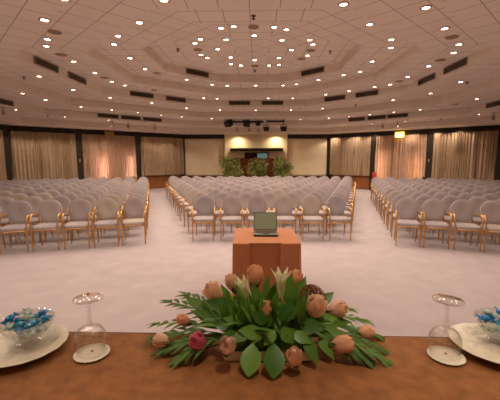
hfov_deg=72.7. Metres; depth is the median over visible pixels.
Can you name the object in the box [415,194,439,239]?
banquet chair
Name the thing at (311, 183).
banquet chair
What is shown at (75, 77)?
ceiling vent
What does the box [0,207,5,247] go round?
banquet chair
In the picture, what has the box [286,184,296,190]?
banquet chair
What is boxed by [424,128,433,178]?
trim
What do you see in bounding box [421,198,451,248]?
banquet chair
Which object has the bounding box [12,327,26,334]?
candy
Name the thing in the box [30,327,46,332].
candy
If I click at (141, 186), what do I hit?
banquet chair
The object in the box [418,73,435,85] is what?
ceiling vent
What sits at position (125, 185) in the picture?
banquet chair
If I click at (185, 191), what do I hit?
banquet chair
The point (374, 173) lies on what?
fire extinguisher
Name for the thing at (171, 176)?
banquet chair
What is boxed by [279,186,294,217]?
banquet chair
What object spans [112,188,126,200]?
banquet chair
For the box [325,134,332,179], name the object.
trim
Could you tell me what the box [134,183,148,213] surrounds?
banquet chair
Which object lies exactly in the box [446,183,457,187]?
banquet chair
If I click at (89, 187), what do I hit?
banquet chair
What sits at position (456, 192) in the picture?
banquet chair
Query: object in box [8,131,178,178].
wall
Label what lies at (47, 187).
banquet chair
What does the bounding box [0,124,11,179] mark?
trim
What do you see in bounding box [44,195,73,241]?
banquet chair
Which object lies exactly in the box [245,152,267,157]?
window
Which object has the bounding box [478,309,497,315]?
candy
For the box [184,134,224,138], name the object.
trim
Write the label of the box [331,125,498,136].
trim
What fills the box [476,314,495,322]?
candy
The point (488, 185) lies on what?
banquet chair
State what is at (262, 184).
banquet chair
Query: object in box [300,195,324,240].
banquet chair
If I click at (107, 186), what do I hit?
banquet chair
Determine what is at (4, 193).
banquet chair
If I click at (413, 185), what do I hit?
banquet chair
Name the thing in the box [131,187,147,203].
banquet chair
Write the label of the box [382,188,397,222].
banquet chair
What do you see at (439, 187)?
banquet chair
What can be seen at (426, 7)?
recessed light
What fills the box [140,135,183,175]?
curtain
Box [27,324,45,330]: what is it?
candy
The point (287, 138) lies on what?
wall
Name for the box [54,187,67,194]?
banquet chair
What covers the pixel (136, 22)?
recessed light
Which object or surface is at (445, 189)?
banquet chair
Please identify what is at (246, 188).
banquet chair
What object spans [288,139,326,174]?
wall panel
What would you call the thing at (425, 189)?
banquet chair
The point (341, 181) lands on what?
banquet chair
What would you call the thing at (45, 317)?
candy
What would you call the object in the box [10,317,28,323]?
candy
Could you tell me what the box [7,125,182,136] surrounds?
trim
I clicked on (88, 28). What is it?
ceiling
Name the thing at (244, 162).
wooden screen
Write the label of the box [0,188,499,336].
floor
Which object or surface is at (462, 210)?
banquet chair
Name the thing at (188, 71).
ceiling vent
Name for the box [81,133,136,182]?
curtain
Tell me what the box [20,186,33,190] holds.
banquet chair
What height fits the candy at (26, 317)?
0.018 m
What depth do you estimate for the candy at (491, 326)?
0.92 m
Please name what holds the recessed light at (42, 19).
in the ceiling
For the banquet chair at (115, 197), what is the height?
0.915 m
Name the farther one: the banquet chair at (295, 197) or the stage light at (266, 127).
the stage light at (266, 127)
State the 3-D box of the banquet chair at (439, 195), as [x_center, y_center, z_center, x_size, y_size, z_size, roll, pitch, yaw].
[4.477,0.278,7.885,0.488,0.915,0.518,2,7,16]
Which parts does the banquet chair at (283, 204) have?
backrest, seat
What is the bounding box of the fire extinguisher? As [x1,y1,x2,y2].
[370,170,375,190]
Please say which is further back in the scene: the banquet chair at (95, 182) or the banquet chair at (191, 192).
the banquet chair at (95, 182)
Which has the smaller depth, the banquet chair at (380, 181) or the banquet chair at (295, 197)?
the banquet chair at (295, 197)
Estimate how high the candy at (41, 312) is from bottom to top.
0.021 m
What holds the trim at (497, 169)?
attached to the wall at (498, 132)
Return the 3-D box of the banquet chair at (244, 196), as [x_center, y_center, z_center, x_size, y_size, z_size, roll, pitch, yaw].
[-0.090,0.271,7.947,0.488,0.915,0.518,0,7,0]
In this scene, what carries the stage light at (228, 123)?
hanging from the bar at (234, 121)
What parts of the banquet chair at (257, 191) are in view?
backrest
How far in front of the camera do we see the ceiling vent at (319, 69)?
10.38 m
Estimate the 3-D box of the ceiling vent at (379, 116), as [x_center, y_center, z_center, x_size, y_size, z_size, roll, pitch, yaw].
[5.361,-3.488,14.398,0.030,0.154,0.814,-7,10,-43]
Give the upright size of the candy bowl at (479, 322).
0.070 m
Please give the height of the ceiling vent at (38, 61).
0.154 m
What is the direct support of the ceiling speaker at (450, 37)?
attached to the ceiling
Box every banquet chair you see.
[0,186,12,190]
[0,190,12,196]
[0,197,19,243]
[0,200,35,253]
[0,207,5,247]
[1,182,11,185]
[10,184,21,187]
[10,188,23,193]
[10,193,26,235]
[15,196,46,243]
[20,182,30,185]
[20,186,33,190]
[22,190,36,225]
[29,192,52,235]
[29,199,62,251]
[31,184,42,188]
[33,187,46,193]
[39,182,49,185]
[42,185,54,189]
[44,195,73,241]
[46,189,60,196]
[50,183,61,187]
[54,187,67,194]
[56,192,77,233]
[61,198,93,249]
[62,185,73,191]
[68,183,78,188]
[69,189,83,196]
[70,186,87,221]
[70,194,96,239]
[80,191,100,232]
[82,184,93,190]
[91,181,100,186]
[91,188,104,198]
[92,197,119,247]
[96,186,108,195]
[99,194,123,238]
[101,184,112,191]
[105,190,124,230]
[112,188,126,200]
[114,185,128,197]
[118,184,130,194]
[120,196,145,245]
[121,182,131,191]
[123,193,146,236]
[129,190,147,229]
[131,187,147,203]
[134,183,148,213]
[134,185,148,215]
[137,181,148,204]
[165,176,175,197]
[167,177,176,198]
[169,178,179,202]
[170,179,181,196]
[172,181,184,207]
[174,182,187,211]
[177,184,191,215]
[179,186,194,220]
[183,188,201,226]
[187,191,209,232]
[191,195,214,240]
[194,182,203,188]
[198,184,208,190]
[202,186,216,220]
[208,188,221,210]
[210,182,219,187]
[212,191,231,232]
[216,184,225,189]
[220,195,242,240]
[221,186,233,217]
[226,182,235,186]
[227,188,244,226]
[233,184,243,189]
[236,191,253,227]
[241,186,252,191]
[243,182,252,186]
[246,195,269,227]
[249,188,263,225]
[251,184,261,188]
[259,182,268,186]
[260,186,271,191]
[262,191,279,227]
[269,184,279,189]
[271,188,287,225]
[273,195,296,233]
[276,182,285,186]
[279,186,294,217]
[283,191,304,232]
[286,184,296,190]
[292,182,301,187]
[293,188,309,223]
[298,186,311,219]
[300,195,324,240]
[304,184,314,191]
[305,191,327,232]
[308,182,317,188]
[313,188,327,225]
[317,186,330,205]
[321,184,331,194]
[324,182,333,192]
[325,195,351,240]
[327,181,335,189]
[328,191,352,232]
[333,188,352,225]
[336,186,353,212]
[338,182,354,202]
[338,184,354,215]
[339,181,354,195]
[342,179,354,204]
[370,177,379,197]
[371,178,380,201]
[373,179,382,204]
[374,180,385,205]
[376,182,388,210]
[378,183,391,214]
[380,185,394,218]
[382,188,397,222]
[386,190,407,230]
[390,193,414,237]
[394,182,404,188]
[394,197,422,246]
[397,184,408,190]
[400,186,412,192]
[404,188,419,222]
[410,191,430,232]
[411,182,420,187]
[415,184,425,190]
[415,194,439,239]
[420,186,432,192]
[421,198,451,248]
[426,189,441,196]
[428,183,438,187]
[433,185,445,190]
[433,192,454,231]
[438,195,466,241]
[441,187,453,192]
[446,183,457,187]
[447,199,483,251]
[448,189,462,195]
[453,192,480,235]
[454,185,465,189]
[461,187,474,192]
[464,196,496,243]
[465,184,475,187]
[472,190,486,195]
[474,186,485,189]
[475,182,485,185]
[476,200,499,252]
[478,193,499,235]
[483,188,497,193]
[484,184,496,188]
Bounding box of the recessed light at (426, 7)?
[420,5,431,10]
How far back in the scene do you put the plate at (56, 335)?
0.93 m
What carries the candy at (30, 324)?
in the candy bowl at (48, 325)
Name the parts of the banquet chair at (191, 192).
backrest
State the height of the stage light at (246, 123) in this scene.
0.379 m
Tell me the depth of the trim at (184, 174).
19.66 m
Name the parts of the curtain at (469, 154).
panel, rail, panel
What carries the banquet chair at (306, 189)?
on the floor
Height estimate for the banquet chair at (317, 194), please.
0.915 m
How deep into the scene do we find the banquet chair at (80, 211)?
6.68 m
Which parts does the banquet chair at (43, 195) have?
backrest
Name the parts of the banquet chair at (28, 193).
backrest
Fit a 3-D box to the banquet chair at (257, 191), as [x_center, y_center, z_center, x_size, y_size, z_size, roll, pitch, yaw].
[0.195,0.177,8.684,0.488,0.915,0.518,0,7,-2]
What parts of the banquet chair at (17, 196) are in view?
backrest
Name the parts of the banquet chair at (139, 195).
backrest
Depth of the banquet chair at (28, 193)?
8.43 m
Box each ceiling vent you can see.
[0,99,13,105]
[33,56,58,72]
[68,71,86,84]
[97,113,118,118]
[121,115,140,119]
[130,91,153,98]
[143,117,161,121]
[166,96,185,102]
[186,68,208,77]
[229,101,249,104]
[262,101,282,104]
[301,66,323,75]
[324,95,344,101]
[348,117,364,121]
[355,90,377,97]
[367,115,385,119]
[387,113,407,118]
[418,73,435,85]
[443,57,467,74]
[485,100,499,107]
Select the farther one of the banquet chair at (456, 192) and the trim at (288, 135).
the trim at (288, 135)
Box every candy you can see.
[0,312,19,325]
[3,323,13,331]
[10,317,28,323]
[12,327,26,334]
[12,332,32,338]
[13,321,26,327]
[20,315,35,320]
[21,318,40,331]
[22,307,31,315]
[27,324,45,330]
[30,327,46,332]
[34,310,49,315]
[40,316,51,324]
[41,314,49,320]
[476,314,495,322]
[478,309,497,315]
[481,324,499,333]
[482,323,499,329]
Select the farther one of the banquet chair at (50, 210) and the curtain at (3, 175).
the curtain at (3, 175)
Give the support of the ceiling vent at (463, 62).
in the ceiling
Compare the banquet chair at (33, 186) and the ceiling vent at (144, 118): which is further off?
the ceiling vent at (144, 118)
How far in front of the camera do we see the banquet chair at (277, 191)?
8.83 m
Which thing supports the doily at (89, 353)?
on the table at (129, 371)
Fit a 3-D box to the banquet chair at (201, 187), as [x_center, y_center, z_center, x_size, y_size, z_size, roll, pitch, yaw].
[-1.381,-0.008,10.154,0.488,0.915,0.518,0,7,2]
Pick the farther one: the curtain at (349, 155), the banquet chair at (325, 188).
the curtain at (349, 155)
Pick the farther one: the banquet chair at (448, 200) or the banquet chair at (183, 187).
the banquet chair at (183, 187)
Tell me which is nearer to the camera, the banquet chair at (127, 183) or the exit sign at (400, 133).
the banquet chair at (127, 183)
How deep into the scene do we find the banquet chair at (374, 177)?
14.07 m
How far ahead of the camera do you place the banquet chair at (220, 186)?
10.30 m
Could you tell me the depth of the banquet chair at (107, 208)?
6.82 m
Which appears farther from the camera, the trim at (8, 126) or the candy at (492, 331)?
the trim at (8, 126)
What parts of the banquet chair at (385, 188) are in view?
backrest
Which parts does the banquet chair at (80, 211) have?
leg, seat, seat frame, backrest, leg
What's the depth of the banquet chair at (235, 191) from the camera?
8.81 m
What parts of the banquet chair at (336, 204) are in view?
backrest, seat, seat frame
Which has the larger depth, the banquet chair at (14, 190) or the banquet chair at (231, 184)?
the banquet chair at (231, 184)
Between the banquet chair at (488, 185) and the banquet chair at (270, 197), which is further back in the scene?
the banquet chair at (488, 185)
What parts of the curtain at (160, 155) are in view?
panel, rail, panel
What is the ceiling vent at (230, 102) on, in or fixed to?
in the ceiling
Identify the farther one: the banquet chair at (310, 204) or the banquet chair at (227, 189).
the banquet chair at (227, 189)
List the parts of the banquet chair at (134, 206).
leg, seat, seat frame, backrest, leg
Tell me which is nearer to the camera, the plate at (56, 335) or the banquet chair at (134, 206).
the plate at (56, 335)
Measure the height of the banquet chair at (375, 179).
0.915 m
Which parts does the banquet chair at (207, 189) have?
backrest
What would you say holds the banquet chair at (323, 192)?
on the floor
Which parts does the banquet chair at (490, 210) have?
armrest, leg, seat, backrest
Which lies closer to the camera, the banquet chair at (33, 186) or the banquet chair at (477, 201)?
the banquet chair at (477, 201)
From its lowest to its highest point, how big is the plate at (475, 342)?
0.019 m
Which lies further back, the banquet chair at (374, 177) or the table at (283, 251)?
the banquet chair at (374, 177)
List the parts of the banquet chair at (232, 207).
leg, seat, seat frame, backrest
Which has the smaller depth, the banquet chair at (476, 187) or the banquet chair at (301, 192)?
the banquet chair at (301, 192)
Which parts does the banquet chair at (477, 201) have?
seat, backrest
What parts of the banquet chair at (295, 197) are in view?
backrest, seat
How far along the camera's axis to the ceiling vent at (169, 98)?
12.60 m
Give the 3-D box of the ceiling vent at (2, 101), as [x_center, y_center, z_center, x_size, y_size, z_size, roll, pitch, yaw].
[-7.461,-2.958,10.206,0.030,0.154,0.993,0,7,1]
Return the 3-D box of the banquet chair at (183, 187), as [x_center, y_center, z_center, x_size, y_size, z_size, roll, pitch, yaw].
[-1.901,-0.008,10.156,0.488,0.915,0.518,0,7,2]
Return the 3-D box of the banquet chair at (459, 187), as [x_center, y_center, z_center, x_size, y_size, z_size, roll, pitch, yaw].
[6.017,0.050,9.696,0.488,0.915,0.518,2,8,19]
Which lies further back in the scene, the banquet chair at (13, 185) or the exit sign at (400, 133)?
the exit sign at (400, 133)
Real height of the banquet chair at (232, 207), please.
0.915 m
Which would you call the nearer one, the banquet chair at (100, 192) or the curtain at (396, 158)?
the banquet chair at (100, 192)
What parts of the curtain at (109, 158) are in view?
panel, rail, panel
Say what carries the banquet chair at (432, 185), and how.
on the floor
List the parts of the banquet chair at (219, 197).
seat, backrest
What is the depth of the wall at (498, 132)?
16.03 m
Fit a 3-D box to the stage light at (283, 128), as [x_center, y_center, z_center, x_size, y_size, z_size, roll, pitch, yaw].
[1.577,-3.499,15.954,0.321,0.564,0.341,0,7,0]
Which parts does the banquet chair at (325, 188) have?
backrest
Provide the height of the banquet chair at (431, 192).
0.915 m
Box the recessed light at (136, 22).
[135,21,143,24]
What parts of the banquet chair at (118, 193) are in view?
backrest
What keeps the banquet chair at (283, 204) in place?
on the floor
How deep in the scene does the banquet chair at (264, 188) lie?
9.56 m
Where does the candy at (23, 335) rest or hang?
in the candy bowl at (48, 325)
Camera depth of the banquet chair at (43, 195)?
7.86 m
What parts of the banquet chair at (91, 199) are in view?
backrest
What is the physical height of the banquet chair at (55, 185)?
0.915 m
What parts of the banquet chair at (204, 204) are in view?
leg, seat, backrest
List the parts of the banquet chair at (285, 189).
backrest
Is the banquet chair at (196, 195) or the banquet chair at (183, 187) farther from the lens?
the banquet chair at (183, 187)
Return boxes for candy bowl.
[0,311,54,347]
[473,308,499,339]
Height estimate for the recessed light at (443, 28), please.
0.012 m
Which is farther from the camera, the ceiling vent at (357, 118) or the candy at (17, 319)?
the ceiling vent at (357, 118)
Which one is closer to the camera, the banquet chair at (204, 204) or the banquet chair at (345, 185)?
the banquet chair at (204, 204)
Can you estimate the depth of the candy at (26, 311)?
0.97 m
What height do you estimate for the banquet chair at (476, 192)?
0.915 m
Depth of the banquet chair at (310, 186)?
10.29 m
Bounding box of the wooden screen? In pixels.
[230,158,277,177]
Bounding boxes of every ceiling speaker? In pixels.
[47,29,61,34]
[55,53,66,56]
[248,25,258,28]
[445,35,458,39]
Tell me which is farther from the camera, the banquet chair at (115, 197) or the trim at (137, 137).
the trim at (137, 137)
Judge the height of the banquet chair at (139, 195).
0.915 m
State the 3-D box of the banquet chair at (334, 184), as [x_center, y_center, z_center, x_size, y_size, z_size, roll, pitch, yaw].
[2.781,-0.193,11.620,0.488,0.915,0.518,0,7,1]
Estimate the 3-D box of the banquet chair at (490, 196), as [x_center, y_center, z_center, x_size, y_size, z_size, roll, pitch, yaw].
[5.404,0.320,7.560,0.488,0.915,0.518,2,7,16]
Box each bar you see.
[233,120,263,122]
[267,120,284,121]
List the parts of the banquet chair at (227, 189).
backrest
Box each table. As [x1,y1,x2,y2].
[0,331,499,399]
[232,228,301,302]
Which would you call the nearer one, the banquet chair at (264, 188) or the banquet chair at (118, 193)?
the banquet chair at (118, 193)
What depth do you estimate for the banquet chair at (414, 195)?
8.19 m
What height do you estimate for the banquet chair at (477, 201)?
0.915 m
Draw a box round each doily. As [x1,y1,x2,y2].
[73,343,109,362]
[427,345,465,365]
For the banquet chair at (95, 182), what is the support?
on the floor
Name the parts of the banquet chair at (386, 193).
backrest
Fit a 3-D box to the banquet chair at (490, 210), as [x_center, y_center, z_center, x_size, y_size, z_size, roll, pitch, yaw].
[4.530,0.482,6.273,0.488,0.915,0.518,2,8,18]
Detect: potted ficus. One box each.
[218,155,243,177]
[245,157,268,176]
[271,155,293,177]
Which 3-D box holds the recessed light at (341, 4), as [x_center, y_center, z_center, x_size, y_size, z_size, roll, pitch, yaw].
[1.371,-2.863,4.980,0.168,0.012,0.168,0,7,0]
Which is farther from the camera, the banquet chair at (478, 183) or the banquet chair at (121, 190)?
the banquet chair at (478, 183)
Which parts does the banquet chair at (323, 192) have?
backrest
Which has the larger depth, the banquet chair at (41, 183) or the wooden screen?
the wooden screen
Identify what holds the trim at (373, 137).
attached to the wall at (498, 132)
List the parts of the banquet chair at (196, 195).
seat, backrest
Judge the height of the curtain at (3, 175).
2.806 m
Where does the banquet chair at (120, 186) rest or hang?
on the floor
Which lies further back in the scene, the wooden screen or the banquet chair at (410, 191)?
the wooden screen
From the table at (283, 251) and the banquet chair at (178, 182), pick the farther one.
the banquet chair at (178, 182)
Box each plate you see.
[0,323,68,367]
[448,323,499,363]
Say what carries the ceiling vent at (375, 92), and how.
in the ceiling
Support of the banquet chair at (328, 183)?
on the floor
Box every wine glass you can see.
[73,292,106,357]
[428,294,463,361]
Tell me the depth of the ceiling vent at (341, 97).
12.43 m
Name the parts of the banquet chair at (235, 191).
backrest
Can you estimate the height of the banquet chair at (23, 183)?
0.915 m
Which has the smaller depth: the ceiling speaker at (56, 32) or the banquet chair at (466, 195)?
the ceiling speaker at (56, 32)
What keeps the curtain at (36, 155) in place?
attached to the wall at (9, 137)
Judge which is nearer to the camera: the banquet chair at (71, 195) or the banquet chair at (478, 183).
the banquet chair at (71, 195)
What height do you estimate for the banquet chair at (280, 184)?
0.915 m
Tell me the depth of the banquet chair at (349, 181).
12.52 m
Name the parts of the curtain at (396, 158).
panel, rail, panel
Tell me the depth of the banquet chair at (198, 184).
11.02 m
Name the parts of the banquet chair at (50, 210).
leg, armrest, seat, seat frame, backrest, leg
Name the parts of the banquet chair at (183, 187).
backrest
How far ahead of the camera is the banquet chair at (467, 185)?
10.40 m
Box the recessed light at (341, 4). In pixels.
[338,2,349,6]
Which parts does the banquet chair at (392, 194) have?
backrest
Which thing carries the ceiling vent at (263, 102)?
in the ceiling
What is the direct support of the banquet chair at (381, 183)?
on the floor
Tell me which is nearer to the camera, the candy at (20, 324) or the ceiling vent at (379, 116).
the candy at (20, 324)
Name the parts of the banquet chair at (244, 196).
seat, backrest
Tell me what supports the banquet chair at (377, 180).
on the floor
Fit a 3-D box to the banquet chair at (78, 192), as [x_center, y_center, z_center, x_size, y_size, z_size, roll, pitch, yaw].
[-4.436,0.190,8.583,0.488,0.915,0.518,-2,7,-15]
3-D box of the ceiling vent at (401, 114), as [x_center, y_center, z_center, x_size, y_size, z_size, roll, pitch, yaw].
[5.972,-3.408,13.763,0.030,0.154,0.827,-7,10,-43]
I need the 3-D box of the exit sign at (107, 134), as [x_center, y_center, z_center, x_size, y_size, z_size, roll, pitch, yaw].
[-6.780,-3.196,16.397,0.440,0.340,0.102,-7,10,-43]
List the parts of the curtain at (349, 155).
panel, rail, panel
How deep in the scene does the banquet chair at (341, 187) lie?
9.54 m
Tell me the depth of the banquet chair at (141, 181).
11.33 m
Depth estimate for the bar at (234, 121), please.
16.03 m
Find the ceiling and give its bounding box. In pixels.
[0,0,499,134]
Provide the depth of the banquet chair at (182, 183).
11.01 m
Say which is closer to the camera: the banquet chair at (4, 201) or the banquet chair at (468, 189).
the banquet chair at (4, 201)
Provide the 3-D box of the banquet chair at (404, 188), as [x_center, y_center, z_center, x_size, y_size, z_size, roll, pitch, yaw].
[4.418,0.077,9.480,0.488,0.915,0.518,2,7,16]
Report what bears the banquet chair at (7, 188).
on the floor
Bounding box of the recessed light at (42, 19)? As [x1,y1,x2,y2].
[38,17,50,22]
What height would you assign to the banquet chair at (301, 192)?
0.915 m
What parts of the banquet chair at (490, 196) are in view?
backrest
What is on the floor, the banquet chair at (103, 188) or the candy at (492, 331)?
the banquet chair at (103, 188)
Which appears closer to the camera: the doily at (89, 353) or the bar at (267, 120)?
the doily at (89, 353)
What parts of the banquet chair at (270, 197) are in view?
backrest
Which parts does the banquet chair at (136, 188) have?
backrest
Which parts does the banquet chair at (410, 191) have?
backrest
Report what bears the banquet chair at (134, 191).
on the floor
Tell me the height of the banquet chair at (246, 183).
0.915 m
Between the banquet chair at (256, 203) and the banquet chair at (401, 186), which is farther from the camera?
the banquet chair at (401, 186)
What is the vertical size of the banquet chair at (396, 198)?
0.915 m
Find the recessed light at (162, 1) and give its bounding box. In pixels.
[158,0,169,2]
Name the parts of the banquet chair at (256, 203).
seat, backrest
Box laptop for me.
[254,212,277,236]
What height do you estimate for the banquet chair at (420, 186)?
0.915 m
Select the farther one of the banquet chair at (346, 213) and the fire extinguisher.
the fire extinguisher
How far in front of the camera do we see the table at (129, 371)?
0.82 m
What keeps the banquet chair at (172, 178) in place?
on the floor
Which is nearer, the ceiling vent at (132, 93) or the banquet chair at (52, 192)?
the banquet chair at (52, 192)
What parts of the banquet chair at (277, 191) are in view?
backrest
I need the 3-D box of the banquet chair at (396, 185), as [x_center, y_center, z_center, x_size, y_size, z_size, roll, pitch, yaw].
[4.827,-0.102,10.896,0.488,0.915,0.518,2,8,19]
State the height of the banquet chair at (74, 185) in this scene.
0.915 m
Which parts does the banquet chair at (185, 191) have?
backrest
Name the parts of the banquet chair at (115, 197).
backrest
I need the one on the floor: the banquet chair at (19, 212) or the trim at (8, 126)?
the banquet chair at (19, 212)
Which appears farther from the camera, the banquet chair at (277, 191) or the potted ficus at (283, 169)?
the potted ficus at (283, 169)
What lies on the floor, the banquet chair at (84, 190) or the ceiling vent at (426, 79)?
the banquet chair at (84, 190)
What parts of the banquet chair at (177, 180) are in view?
backrest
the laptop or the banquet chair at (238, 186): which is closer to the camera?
the laptop
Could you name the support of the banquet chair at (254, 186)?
on the floor
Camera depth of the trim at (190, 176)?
19.93 m
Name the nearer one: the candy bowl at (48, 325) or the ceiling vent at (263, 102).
the candy bowl at (48, 325)
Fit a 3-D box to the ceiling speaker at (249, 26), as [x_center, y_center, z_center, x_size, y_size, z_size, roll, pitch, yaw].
[0.075,-3.600,7.079,0.236,0.012,0.236,0,7,0]
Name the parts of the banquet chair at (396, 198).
backrest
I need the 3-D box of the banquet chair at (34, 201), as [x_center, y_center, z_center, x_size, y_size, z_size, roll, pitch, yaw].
[-4.513,0.391,6.996,0.488,0.915,0.518,-2,7,-15]
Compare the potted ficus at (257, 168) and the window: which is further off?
the window
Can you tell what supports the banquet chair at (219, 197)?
on the floor
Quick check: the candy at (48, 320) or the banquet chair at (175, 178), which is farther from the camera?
the banquet chair at (175, 178)
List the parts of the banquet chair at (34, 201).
backrest, seat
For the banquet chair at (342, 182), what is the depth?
11.01 m
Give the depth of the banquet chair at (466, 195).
7.84 m
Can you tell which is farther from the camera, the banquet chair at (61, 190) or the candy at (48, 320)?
the banquet chair at (61, 190)
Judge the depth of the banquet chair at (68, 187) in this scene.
10.02 m
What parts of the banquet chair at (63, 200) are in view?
backrest, seat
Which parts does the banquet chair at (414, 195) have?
backrest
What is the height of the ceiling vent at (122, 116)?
0.154 m
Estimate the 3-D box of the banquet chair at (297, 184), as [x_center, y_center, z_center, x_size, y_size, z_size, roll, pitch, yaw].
[1.505,-0.100,10.884,0.488,0.915,0.518,0,7,0]
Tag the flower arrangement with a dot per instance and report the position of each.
(269, 330)
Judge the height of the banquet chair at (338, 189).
0.915 m
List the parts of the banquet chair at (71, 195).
backrest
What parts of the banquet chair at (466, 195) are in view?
backrest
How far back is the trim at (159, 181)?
18.87 m
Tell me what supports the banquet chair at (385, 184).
on the floor
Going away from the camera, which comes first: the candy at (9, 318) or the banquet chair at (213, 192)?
the candy at (9, 318)
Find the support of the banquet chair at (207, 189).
on the floor
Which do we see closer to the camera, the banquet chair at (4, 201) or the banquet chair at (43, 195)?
the banquet chair at (4, 201)
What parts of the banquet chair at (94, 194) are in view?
backrest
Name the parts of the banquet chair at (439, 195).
backrest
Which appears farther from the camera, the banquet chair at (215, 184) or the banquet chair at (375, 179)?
the banquet chair at (375, 179)
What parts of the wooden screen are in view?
screen panel, rail, screen panel, screen panel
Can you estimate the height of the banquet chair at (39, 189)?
0.915 m
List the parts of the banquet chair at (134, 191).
backrest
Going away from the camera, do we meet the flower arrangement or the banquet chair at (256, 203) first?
the flower arrangement
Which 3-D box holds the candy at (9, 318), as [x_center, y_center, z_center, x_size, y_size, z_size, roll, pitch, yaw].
[-0.665,0.328,0.940,0.021,0.022,0.045,2,8,16]
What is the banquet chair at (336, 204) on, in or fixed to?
on the floor
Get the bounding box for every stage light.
[224,120,232,126]
[243,119,249,126]
[264,119,268,130]
[280,119,286,130]
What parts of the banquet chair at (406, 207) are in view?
leg, seat frame, backrest, seat, leg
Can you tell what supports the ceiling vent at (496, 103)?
in the ceiling
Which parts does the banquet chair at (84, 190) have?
backrest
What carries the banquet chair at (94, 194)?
on the floor
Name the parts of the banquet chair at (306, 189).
backrest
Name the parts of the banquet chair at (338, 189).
backrest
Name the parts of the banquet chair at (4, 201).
seat, backrest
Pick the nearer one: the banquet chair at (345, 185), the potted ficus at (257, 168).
the banquet chair at (345, 185)
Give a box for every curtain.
[0,128,6,179]
[9,129,77,179]
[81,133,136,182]
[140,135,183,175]
[329,135,370,175]
[375,132,426,179]
[431,129,499,179]
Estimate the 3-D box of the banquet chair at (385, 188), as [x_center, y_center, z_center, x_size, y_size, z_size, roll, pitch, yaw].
[3.945,0.058,9.630,0.488,0.915,0.518,2,8,17]
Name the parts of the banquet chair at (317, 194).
backrest, seat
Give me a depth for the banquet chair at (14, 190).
9.00 m
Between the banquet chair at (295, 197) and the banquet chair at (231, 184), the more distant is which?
the banquet chair at (231, 184)
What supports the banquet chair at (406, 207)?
on the floor
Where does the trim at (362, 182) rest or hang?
attached to the wall at (498, 132)
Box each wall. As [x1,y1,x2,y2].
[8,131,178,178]
[193,138,325,175]
[333,132,498,178]
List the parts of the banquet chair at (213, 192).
backrest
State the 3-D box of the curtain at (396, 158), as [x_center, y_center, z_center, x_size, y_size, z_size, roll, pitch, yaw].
[7.256,-1.810,16.620,0.132,2.806,2.460,-7,10,-43]
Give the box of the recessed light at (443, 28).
[439,26,449,30]
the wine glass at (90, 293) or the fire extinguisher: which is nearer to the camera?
the wine glass at (90, 293)
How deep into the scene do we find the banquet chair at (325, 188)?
9.57 m
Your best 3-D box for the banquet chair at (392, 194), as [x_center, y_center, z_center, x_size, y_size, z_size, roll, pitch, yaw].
[3.541,0.240,8.189,0.488,0.915,0.518,2,7,16]
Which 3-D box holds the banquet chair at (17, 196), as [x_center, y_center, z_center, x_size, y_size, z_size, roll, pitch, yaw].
[-5.214,0.316,7.589,0.488,0.915,0.518,-2,7,-15]
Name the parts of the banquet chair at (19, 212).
seat frame, seat, backrest, leg, armrest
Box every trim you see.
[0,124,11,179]
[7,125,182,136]
[75,129,83,179]
[135,132,141,180]
[142,175,180,188]
[179,134,185,176]
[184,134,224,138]
[186,175,224,177]
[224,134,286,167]
[230,148,282,150]
[287,134,329,137]
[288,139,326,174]
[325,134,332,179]
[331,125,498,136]
[331,175,368,189]
[369,132,376,189]
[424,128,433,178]
[494,125,499,179]
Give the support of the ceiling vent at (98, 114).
in the ceiling
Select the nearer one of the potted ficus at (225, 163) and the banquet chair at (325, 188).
the banquet chair at (325, 188)
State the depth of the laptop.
4.54 m
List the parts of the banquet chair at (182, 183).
backrest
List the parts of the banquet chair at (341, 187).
backrest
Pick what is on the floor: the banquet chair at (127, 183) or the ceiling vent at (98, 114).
the banquet chair at (127, 183)
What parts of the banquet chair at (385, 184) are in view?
backrest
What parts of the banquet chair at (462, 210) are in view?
leg, backrest, seat, seat frame, armrest, leg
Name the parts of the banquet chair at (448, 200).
seat, backrest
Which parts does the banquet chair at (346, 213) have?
backrest, seat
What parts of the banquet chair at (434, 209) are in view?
leg, backrest, seat, seat frame, armrest, leg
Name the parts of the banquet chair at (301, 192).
backrest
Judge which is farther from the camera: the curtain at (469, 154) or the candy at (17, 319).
the curtain at (469, 154)
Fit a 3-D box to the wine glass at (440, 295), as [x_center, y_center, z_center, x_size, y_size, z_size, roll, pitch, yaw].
[0.515,0.333,0.892,0.080,0.151,0.080,0,7,0]
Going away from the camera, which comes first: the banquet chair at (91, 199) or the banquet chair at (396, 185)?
the banquet chair at (91, 199)
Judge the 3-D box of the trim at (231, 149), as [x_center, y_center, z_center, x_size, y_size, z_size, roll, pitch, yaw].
[0.378,-2.860,19.331,2.980,0.170,0.320,0,7,1]
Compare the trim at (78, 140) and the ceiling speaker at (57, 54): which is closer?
the ceiling speaker at (57, 54)
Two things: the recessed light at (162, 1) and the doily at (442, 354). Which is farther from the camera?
the recessed light at (162, 1)
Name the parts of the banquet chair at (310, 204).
leg, backrest, seat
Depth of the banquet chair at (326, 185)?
10.29 m
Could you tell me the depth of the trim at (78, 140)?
15.75 m
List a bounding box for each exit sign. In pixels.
[105,130,113,136]
[395,131,404,136]
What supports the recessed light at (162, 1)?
in the ceiling
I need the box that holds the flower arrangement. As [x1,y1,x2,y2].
[142,264,393,378]
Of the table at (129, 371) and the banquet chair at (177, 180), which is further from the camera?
the banquet chair at (177, 180)
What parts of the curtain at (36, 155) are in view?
panel, rail, panel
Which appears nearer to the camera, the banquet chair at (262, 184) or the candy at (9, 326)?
the candy at (9, 326)
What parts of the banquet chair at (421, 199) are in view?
backrest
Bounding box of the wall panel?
[185,139,223,174]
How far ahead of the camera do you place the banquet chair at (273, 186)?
10.30 m
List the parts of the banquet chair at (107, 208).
leg, seat, seat frame, backrest, leg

